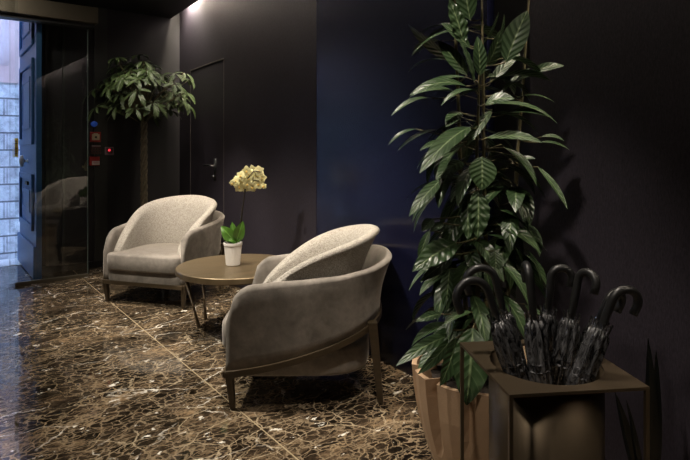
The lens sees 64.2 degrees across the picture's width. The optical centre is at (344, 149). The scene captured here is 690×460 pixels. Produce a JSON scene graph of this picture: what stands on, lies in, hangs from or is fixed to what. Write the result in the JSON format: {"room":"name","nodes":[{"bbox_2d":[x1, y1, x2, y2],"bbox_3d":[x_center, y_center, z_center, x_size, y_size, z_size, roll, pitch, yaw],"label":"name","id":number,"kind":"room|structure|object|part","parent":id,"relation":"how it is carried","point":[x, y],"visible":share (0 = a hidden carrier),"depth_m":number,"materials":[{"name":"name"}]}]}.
{"room":"hotel lobby","nodes":[
{"label":"hotel lobby","id":0,"kind":"room"},
{"bbox_2d":[15,0,97,29],"bbox_3d":[-3.299,-1.185,4.207,2.600,0.170,0.190,0,0,-37],"label":"beam","id":1,"kind":"structure","parent":0,"point":[45,12],"depth_m":4.73,"materials":[{"name":"brown wood"}]},
{"bbox_2d":[15,29,87,285],"bbox_3d":[-2.583,0.025,4.815,0.616,2.250,0.040,0,0,-37],"label":"door","id":2,"kind":"structure","parent":1,"relation":"hanging from","point":[28,282],"depth_m":4.92,"materials":[{"name":"brown metal"}]},
{"bbox_3d":[-2.584,1.136,4.815,0.615,0.028,0.040,0,0,-37],"label":"rail","id":3,"kind":"part","parent":2,"relation":"part of","materials":[{"name":"brown metal"}]},
{"bbox_2d":[42,1,179,266],"bbox_3d":[-2.263,-0.250,5.615,1.550,2.800,0.150,0,0,-37],"label":"wall","id":4,"kind":"structure","parent":0,"point":[129,34],"depth_m":5.37,"materials":[{"name":"black paint"}]},
{"bbox_2d":[42,260,102,273],"bbox_3d":[-2.305,1.117,5.479,1.320,0.065,0.020,0,0,-37],"label":"baseboard","id":5,"kind":"structure","parent":4,"relation":"attached to","point":[91,264],"depth_m":5.24,"materials":[{"name":"black paint"}]},
{"bbox_2d":[46,0,106,266],"bbox_3d":[-2.569,-0.182,5.282,0.540,2.535,0.017,0,0,-37],"label":"trim","id":6,"kind":"structure","parent":4,"relation":"attached to","point":[100,30],"depth_m":5.38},
{"bbox_2d":[89,156,99,165],"bbox_3d":[-2.443,0.107,5.360,0.092,0.088,0.040,0,0,-37],"label":"box","id":7,"kind":"object","parent":4,"relation":"attached to","point":[93,161],"visible":1,"depth_m":5.35,"materials":[{"name":"red plastic"}]},
{"bbox_3d":[-2.425,0.125,5.353,0.068,0.036,0.003,0,0,-37],"label":"label plate","id":8,"kind":"part","parent":7,"relation":"part of","materials":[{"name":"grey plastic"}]},
{"bbox_2d":[91,121,97,126],"bbox_3d":[-2.444,-0.254,5.362,0.059,0.056,0.035,0,0,-37],"label":"lamp","id":9,"kind":"object","parent":4,"relation":"attached to","point":[94,123],"visible":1,"depth_m":5.35,"materials":[{"name":"blue plastic"}]},
{"bbox_2d":[90,132,100,141],"bbox_3d":[-2.434,-0.127,5.364,0.098,0.098,0.045,0,0,-37],"label":"button","id":10,"kind":"object","parent":4,"relation":"attached to","point":[94,136],"visible":1,"depth_m":5.35,"materials":[{"name":"red plastic"}]},
{"bbox_3d":[-2.425,-0.125,5.352,0.068,0.056,0.003,0,0,-37],"label":"plate","id":11,"kind":"part","parent":10,"relation":"part of","materials":[{"name":"beige plastic"}]},
{"bbox_2d":[91,145,100,153],"bbox_3d":[-2.434,-0.005,5.371,0.088,0.085,0.033,0,0,-37],"label":"switch box","id":12,"kind":"object","parent":4,"relation":"attached to","point":[95,149],"visible":1,"depth_m":5.36,"materials":[{"name":"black plastic"}]},
{"bbox_2d":[105,147,113,154],"bbox_3d":[-2.334,0.010,5.447,0.082,0.080,0.032,0,0,-37],"label":"reader","id":13,"kind":"object","parent":4,"relation":"attached to","point":[108,150],"visible":1,"depth_m":5.44,"materials":[{"name":"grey plastic"}]},
{"bbox_2d":[49,0,198,17],"bbox_3d":[-1.191,-1.423,0.993,4.794,0.053,8.520,0,0,-37],"label":"ceiling","id":14,"kind":"structure","parent":0,"point":[160,8],"depth_m":5.32,"materials":[{"name":"black paint"}]},
{"bbox_2d":[0,265,433,459],"bbox_3d":[-1.129,1.210,1.497,5.200,0.120,8.950,0,0,-37],"label":"floor","id":15,"kind":"structure","parent":0,"point":[132,375],"depth_m":2.60,"materials":[{"name":"stone"}]},
{"bbox_2d":[0,0,14,451],"bbox_3d":[-1.905,-0.120,2.960,0.010,2.540,2.180,0,0,-37],"label":"glass wall","id":16,"kind":"structure","parent":15,"relation":"on","point":[7,7],"depth_m":2.26,"materials":[{"name":"clear glass"}]},
{"bbox_2d":[82,54,195,206],"bbox_3d":[-1.903,0.117,5.200,0.954,2.067,0.881,0,0,-37],"label":"tree","id":17,"kind":"object","parent":15,"relation":"on","point":[139,104],"visible":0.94,"depth_m":5.17,"materials":[{"name":"green plant"}]},
{"bbox_2d":[102,195,224,308],"bbox_3d":[-1.390,0.767,4.405,0.745,0.766,0.802,0,0,17],"label":"armchair","id":18,"kind":"object","parent":15,"relation":"on","point":[162,234],"visible":0.84,"depth_m":4.24,"materials":[{"name":"beige fabric"}]},
{"bbox_3d":[-1.817,1.064,4.179,0.041,0.172,0.042,0,0,17],"label":"leg","id":19,"kind":"part","parent":18,"relation":"part of","materials":[{"name":"brown wood"}]},
{"bbox_2d":[107,243,180,273],"bbox_3d":[-1.424,0.828,4.295,0.644,0.134,0.571,0,0,17],"label":"seat cushion","id":20,"kind":"object","parent":18,"relation":"on","point":[135,258],"depth_m":4.06,"materials":[{"name":"beige fabric"}]},
{"bbox_3d":[-1.403,0.948,4.363,0.668,0.120,0.659,0,0,17],"label":"seat","id":21,"kind":"part","parent":18,"relation":"part of","materials":[{"name":"beige fabric"}]},
{"bbox_3d":[-1.394,0.886,4.392,0.745,0.243,0.724,0,0,17],"label":"rail","id":22,"kind":"part","parent":18,"relation":"part of","materials":[{"name":"brown wood"}]},
{"bbox_3d":[-1.386,0.617,4.418,0.697,0.466,0.661,0,0,17],"label":"backrest","id":23,"kind":"part","parent":18,"relation":"part of","materials":[{"name":"fabric"}]},
{"bbox_3d":[-1.166,1.064,3.978,0.041,0.172,0.042,0,0,17],"label":"leg","id":24,"kind":"part","parent":18,"relation":"part of","materials":[{"name":"brown wood"}]},
{"bbox_3d":[-1.036,0.964,4.614,0.055,0.372,0.072,0,0,17],"label":"leg","id":25,"kind":"part","parent":18,"relation":"part of","materials":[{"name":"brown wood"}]},
{"bbox_2d":[175,254,274,328],"bbox_3d":[-0.690,0.948,3.550,0.774,0.411,0.774,0,0,-37],"label":"side table","id":26,"kind":"object","parent":15,"relation":"on","point":[211,270],"visible":0.61,"depth_m":3.42,"materials":[{"name":"gold metal"}]},
{"bbox_3d":[-0.994,0.965,3.547,0.129,0.376,0.037,0,0,4],"label":"leg","id":27,"kind":"part","parent":26,"relation":"part of","materials":[{"name":"gold metal"}]},
{"bbox_3d":[-0.964,0.966,3.741,0.070,0.371,0.037,0,0,38],"label":"leg","id":28,"kind":"part","parent":26,"relation":"part of","materials":[{"name":"gold metal"}]},
{"bbox_2d":[221,165,266,265],"bbox_3d":[-0.649,0.418,3.546,0.296,0.648,0.122,0,0,2],"label":"potted orchid","id":29,"kind":"object","parent":26,"relation":"on","point":[248,179],"visible":1,"depth_m":3.52,"materials":[{"name":"white ceramic"}]},
{"bbox_3d":[-0.723,0.669,3.549,0.122,0.146,0.122,0,0,-37],"label":"pot","id":30,"kind":"part","parent":29,"relation":"part of","materials":[{"name":"white ceramic"}]},
{"bbox_3d":[-0.704,0.199,3.535,0.066,0.068,0.018,0,0,30],"label":"flower","id":31,"kind":"part","parent":29,"relation":"part of","materials":[{"name":"beige plant"}]},
{"bbox_3d":[-0.680,0.236,3.532,0.068,0.064,0.019,0,0,-12],"label":"flower","id":32,"kind":"part","parent":29,"relation":"part of","materials":[{"name":"beige plant"}]},
{"bbox_3d":[-0.663,0.166,3.515,0.066,0.069,0.017,0,0,16],"label":"flower","id":33,"kind":"part","parent":29,"relation":"part of","materials":[{"name":"beige plant"}]},
{"bbox_3d":[-0.630,0.133,3.530,0.068,0.067,0.015,0,0,21],"label":"flower","id":34,"kind":"part","parent":29,"relation":"part of","materials":[{"name":"beige plant"}]},
{"bbox_3d":[-0.632,0.218,3.528,0.067,0.067,0.019,0,0,-25],"label":"flower","id":35,"kind":"part","parent":29,"relation":"part of","materials":[{"name":"beige plant"}]},
{"bbox_3d":[-0.614,0.367,3.537,0.177,0.470,0.025,0,0,14],"label":"stem","id":36,"kind":"part","parent":29,"relation":"part of","materials":[{"name":"black plant"}]},
{"bbox_3d":[-0.607,0.154,3.534,0.066,0.067,0.018,0,0,18],"label":"flower","id":37,"kind":"part","parent":29,"relation":"part of","materials":[{"name":"beige plant"}]},
{"bbox_3d":[-0.597,0.237,3.538,0.068,0.063,0.026,0,0,-15],"label":"flower","id":38,"kind":"part","parent":29,"relation":"part of","materials":[{"name":"beige plant"}]},
{"bbox_3d":[-0.559,0.217,3.546,0.069,0.068,0.007,0,0,-27],"label":"flower","id":39,"kind":"part","parent":29,"relation":"part of","materials":[{"name":"beige plant"}]},
{"bbox_3d":[-0.553,0.133,3.528,0.067,0.067,0.016,0,0,-9],"label":"flower","id":40,"kind":"part","parent":29,"relation":"part of","materials":[{"name":"beige plant"}]},
{"bbox_3d":[-0.539,0.180,3.576,0.068,0.068,0.012,0,0,23],"label":"flower","id":41,"kind":"part","parent":29,"relation":"part of","materials":[{"name":"beige plant"}]},
{"bbox_2d":[222,224,391,409],"bbox_3d":[-0.167,0.767,2.775,0.802,0.766,0.745,0,0,0],"label":"armchair","id":42,"kind":"object","parent":15,"relation":"on","point":[310,310],"visible":1,"depth_m":2.43,"materials":[{"name":"beige fabric"}]},
{"bbox_2d":[222,310,229,347],"bbox_3d":[-0.282,0.828,2.775,0.571,0.134,0.644,0,0,0],"label":"seat cushion","id":43,"kind":"object","parent":42,"relation":"on","point":[225,319],"depth_m":2.48,"materials":[{"name":"beige fabric"}]},
{"bbox_3d":[-0.508,1.064,2.434,0.042,0.172,0.041,0,0,0],"label":"leg","id":44,"kind":"part","parent":42,"relation":"part of","materials":[{"name":"brown wood"}]},
{"bbox_3d":[-0.180,0.886,2.775,0.724,0.243,0.745,0,0,0],"label":"rail","id":45,"kind":"part","parent":42,"relation":"part of","materials":[{"name":"brown wood"}]},
{"bbox_3d":[-0.210,0.948,2.775,0.659,0.120,0.668,0,0,0],"label":"seat","id":46,"kind":"part","parent":42,"relation":"part of","materials":[{"name":"beige fabric"}]},
{"bbox_3d":[-0.153,0.617,2.775,0.661,0.466,0.697,0,0,0],"label":"backrest","id":47,"kind":"part","parent":42,"relation":"part of","materials":[{"name":"fabric"}]},
{"bbox_3d":[0.139,0.964,2.498,0.072,0.372,0.055,0,0,0],"label":"leg","id":48,"kind":"part","parent":42,"relation":"part of","materials":[{"name":"brown wood"}]},
{"bbox_2d":[389,0,567,459],"bbox_3d":[0.441,0.189,1.992,0.689,1.921,0.561,0,0,-37],"label":"potted plant","id":49,"kind":"object","parent":15,"relation":"on","point":[435,358],"visible":0.88,"depth_m":1.91,"materials":[{"name":"plant"}]},
{"bbox_2d":[412,355,488,459],"bbox_3d":[0.487,0.964,1.980,0.485,0.372,0.487,0,0,-37],"label":"planter","id":50,"kind":"object","parent":49,"relation":"attached to","point":[438,406],"depth_m":1.81,"materials":[{"name":"wood"}]},
{"bbox_3d":[0.433,0.024,2.033,0.074,1.591,0.029,0,0,-4],"label":"stem","id":51,"kind":"part","parent":49,"relation":"part of","materials":[{"name":"plant"}]},
{"bbox_3d":[0.476,0.240,1.966,0.020,1.119,0.047,0,0,13],"label":"stem","id":52,"kind":"part","parent":49,"relation":"part of","materials":[{"name":"plant"}]},
{"bbox_3d":[0.511,0.136,1.991,0.023,1.352,0.063,0,0,37],"label":"stem","id":53,"kind":"part","parent":49,"relation":"part of","materials":[{"name":"plant"}]},
{"bbox_3d":[0.630,0.094,2.056,0.132,1.462,0.025,0,0,-12],"label":"stem","id":54,"kind":"part","parent":49,"relation":"part of","materials":[{"name":"plant"}]},
{"bbox_2d":[460,340,649,459],"bbox_3d":[0.563,0.874,1.549,0.370,0.552,0.370,0,0,-7],"label":"umbrella stand","id":55,"kind":"object","parent":15,"relation":"on","point":[529,420],"visible":0.69,"depth_m":1.41,"materials":[{"name":"brown metal"}]},
{"bbox_3d":[0.363,0.878,1.706,0.010,0.544,0.010,0,0,-7],"label":"leg","id":56,"kind":"part","parent":55,"relation":"part of","materials":[{"name":"brown metal"}]},
{"bbox_2d":[452,276,528,380],"bbox_3d":[0.464,0.735,1.494,0.354,0.788,0.069,0,0,-2],"label":"umbrella","id":57,"kind":"object","parent":55,"relation":"in","point":[506,348],"visible":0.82,"depth_m":1.47,"materials":[{"name":"black fabric"}]},
{"bbox_3d":[0.352,0.420,1.482,0.114,0.162,0.022,-19,1,-9],"label":"handle","id":58,"kind":"part","parent":57,"relation":"part of","materials":[{"name":"black plastic"}]},
{"bbox_2d":[463,264,527,372],"bbox_3d":[0.484,0.730,1.602,0.285,0.797,0.068,0,0,-3],"label":"umbrella","id":59,"kind":"object","parent":55,"relation":"in","point":[472,270],"visible":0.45,"depth_m":1.59,"materials":[{"name":"black fabric"}]},
{"bbox_3d":[0.404,0.420,1.601,0.108,0.179,0.022,-14,1,3],"label":"handle","id":60,"kind":"part","parent":59,"relation":"part of","materials":[{"name":"black plastic"}]},
{"bbox_3d":[0.406,0.878,1.349,0.010,0.544,0.010,0,0,-7],"label":"leg","id":61,"kind":"part","parent":55,"relation":"part of","materials":[{"name":"brown metal"}]},
{"bbox_2d":[521,261,552,384],"bbox_3d":[0.526,0.719,1.503,0.074,0.818,0.144,0,0,-32],"label":"umbrella","id":62,"kind":"object","parent":55,"relation":"in","point":[539,367],"visible":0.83,"depth_m":1.48,"materials":[{"name":"black fabric"}]},
{"bbox_3d":[0.513,0.398,1.534,0.022,0.176,0.082,-5,-4,7],"label":"handle","id":63,"kind":"part","parent":62,"relation":"part of","materials":[{"name":"black plastic"}]},
{"bbox_3d":[0.563,0.602,1.549,0.370,0.008,0.370,0,0,-7],"label":"plate","id":64,"kind":"part","parent":55,"relation":"part of","materials":[{"name":"brown metal"}]},
{"bbox_2d":[539,264,574,360],"bbox_3d":[0.596,0.729,1.602,0.138,0.799,0.069,0,0,33],"label":"umbrella","id":65,"kind":"object","parent":55,"relation":"in","point":[550,321],"visible":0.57,"depth_m":1.58,"materials":[{"name":"black fabric"}]},
{"bbox_3d":[0.623,0.414,1.592,0.080,0.170,0.022,4,3,8],"label":"handle","id":66,"kind":"part","parent":65,"relation":"part of","materials":[{"name":"black plastic"}]},
{"bbox_2d":[551,268,600,384],"bbox_3d":[0.617,0.729,1.559,0.190,0.798,0.074,0,0,17],"label":"umbrella","id":67,"kind":"object","parent":55,"relation":"in","point":[567,340],"visible":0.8,"depth_m":1.54,"materials":[{"name":"black fabric"}]},
{"bbox_3d":[0.667,0.416,1.535,0.022,0.174,0.078,9,1,-32],"label":"handle","id":68,"kind":"part","parent":67,"relation":"part of","materials":[{"name":"black plastic"}]},
{"bbox_2d":[578,288,625,350],"bbox_3d":[0.644,0.761,1.576,0.331,0.736,0.080,0,0,4],"label":"umbrella","id":69,"kind":"object","parent":55,"relation":"in","point":[619,306],"visible":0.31,"depth_m":1.57,"materials":[{"name":"black fabric"}]},
{"bbox_3d":[0.760,0.461,1.575,0.092,0.141,0.022,18,5,-32],"label":"handle","id":70,"kind":"part","parent":69,"relation":"part of","materials":[{"name":"black plastic"}]},
{"bbox_2d":[565,285,642,384],"bbox_3d":[0.621,0.741,1.474,0.324,0.775,0.070,0,0,18],"label":"umbrella","id":71,"kind":"object","parent":55,"relation":"in","point":[591,353],"visible":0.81,"depth_m":1.44,"materials":[{"name":"black fabric"}]},
{"bbox_3d":[0.727,0.429,1.448,0.096,0.153,0.022,16,7,-8],"label":"handle","id":72,"kind":"part","parent":71,"relation":"part of","materials":[{"name":"black plastic"}]},
{"bbox_3d":[0.763,0.878,1.392,0.010,0.544,0.010,0,0,-7],"label":"leg","id":73,"kind":"part","parent":55,"relation":"part of","materials":[{"name":"brown metal"}]},
{"bbox_2d":[615,339,661,459],"bbox_3d":[0.915,0.866,1.700,0.156,0.569,0.156,0,0,-37],"label":"leaf plant","id":74,"kind":"object","parent":15,"relation":"on","point":[630,438],"visible":0.9,"depth_m":1.69,"materials":[{"name":"black plant"}]},
{"bbox_2d":[180,0,689,459],"bbox_3d":[0.640,-0.250,2.487,0.150,2.800,8.417,0,0,-34],"label":"wall","id":75,"kind":"structure","parent":0,"point":[620,108],"depth_m":2.55,"materials":[{"name":"black paint"}]},
{"bbox_2d":[190,58,223,242],"bbox_3d":[-1.332,0.167,5.229,0.121,1.966,0.905,0,0,-34],"label":"door","id":76,"kind":"structure","parent":75,"relation":"in","point":[207,129],"depth_m":5.18,"materials":[{"name":"grey wood"}]},
{"bbox_3d":[-1.242,0.180,5.056,0.072,0.200,0.152,0,0,-37],"label":"handle","id":77,"kind":"part","parent":76,"relation":"part of","materials":[{"name":"silver metal"}]},
{"bbox_2d":[494,0,529,339],"bbox_3d":[0.779,-0.250,2.372,0.161,2.800,0.222,0,0,-37],"label":"wall","id":78,"kind":"structure","parent":0,"point":[510,9],"depth_m":2.34,"materials":[{"name":"black paint"}]},
{"bbox_3d":[-3.162,-0.550,5.644,0.150,3.400,0.980,0,0,-37],"label":"wall","id":79,"kind":"structure","parent":0,"visible":0},
{"bbox_2d":[17,21,41,279],"bbox_3d":[-3.059,-0.405,5.271,0.115,3.090,1.100,0,0,-37],"label":"door","id":80,"kind":"structure","parent":79,"relation":"in","point":[29,238],"depth_m":5.01,"materials":[{"name":"blue paint"}]},
{"bbox_3d":[-3.059,0.105,5.233,0.070,0.110,0.110,0,0,-37],"label":"knob","id":81,"kind":"part","parent":80,"relation":"part of","materials":[{"name":"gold metal"}]},
{"bbox_3d":[-3.058,-0.535,5.272,0.022,2.530,0.860,0,0,-37],"label":"moulding","id":82,"kind":"part","parent":80,"relation":"part of","materials":[{"name":"blue paint"}]},
{"bbox_3d":[-3.824,1.675,6.729,16.000,0.150,1.850,0,0,-37],"label":"ground","id":83,"kind":"structure","parent":0,"visible":0},
{"bbox_2d":[15,21,19,257],"bbox_3d":[-4.466,-1.300,7.579,16.000,6.100,0.320,0,0,-37],"label":"wall","id":84,"kind":"structure","parent":83,"relation":"on","point":[17,166],"depth_m":7.43,"materials":[{"name":"paint"}]}
]}

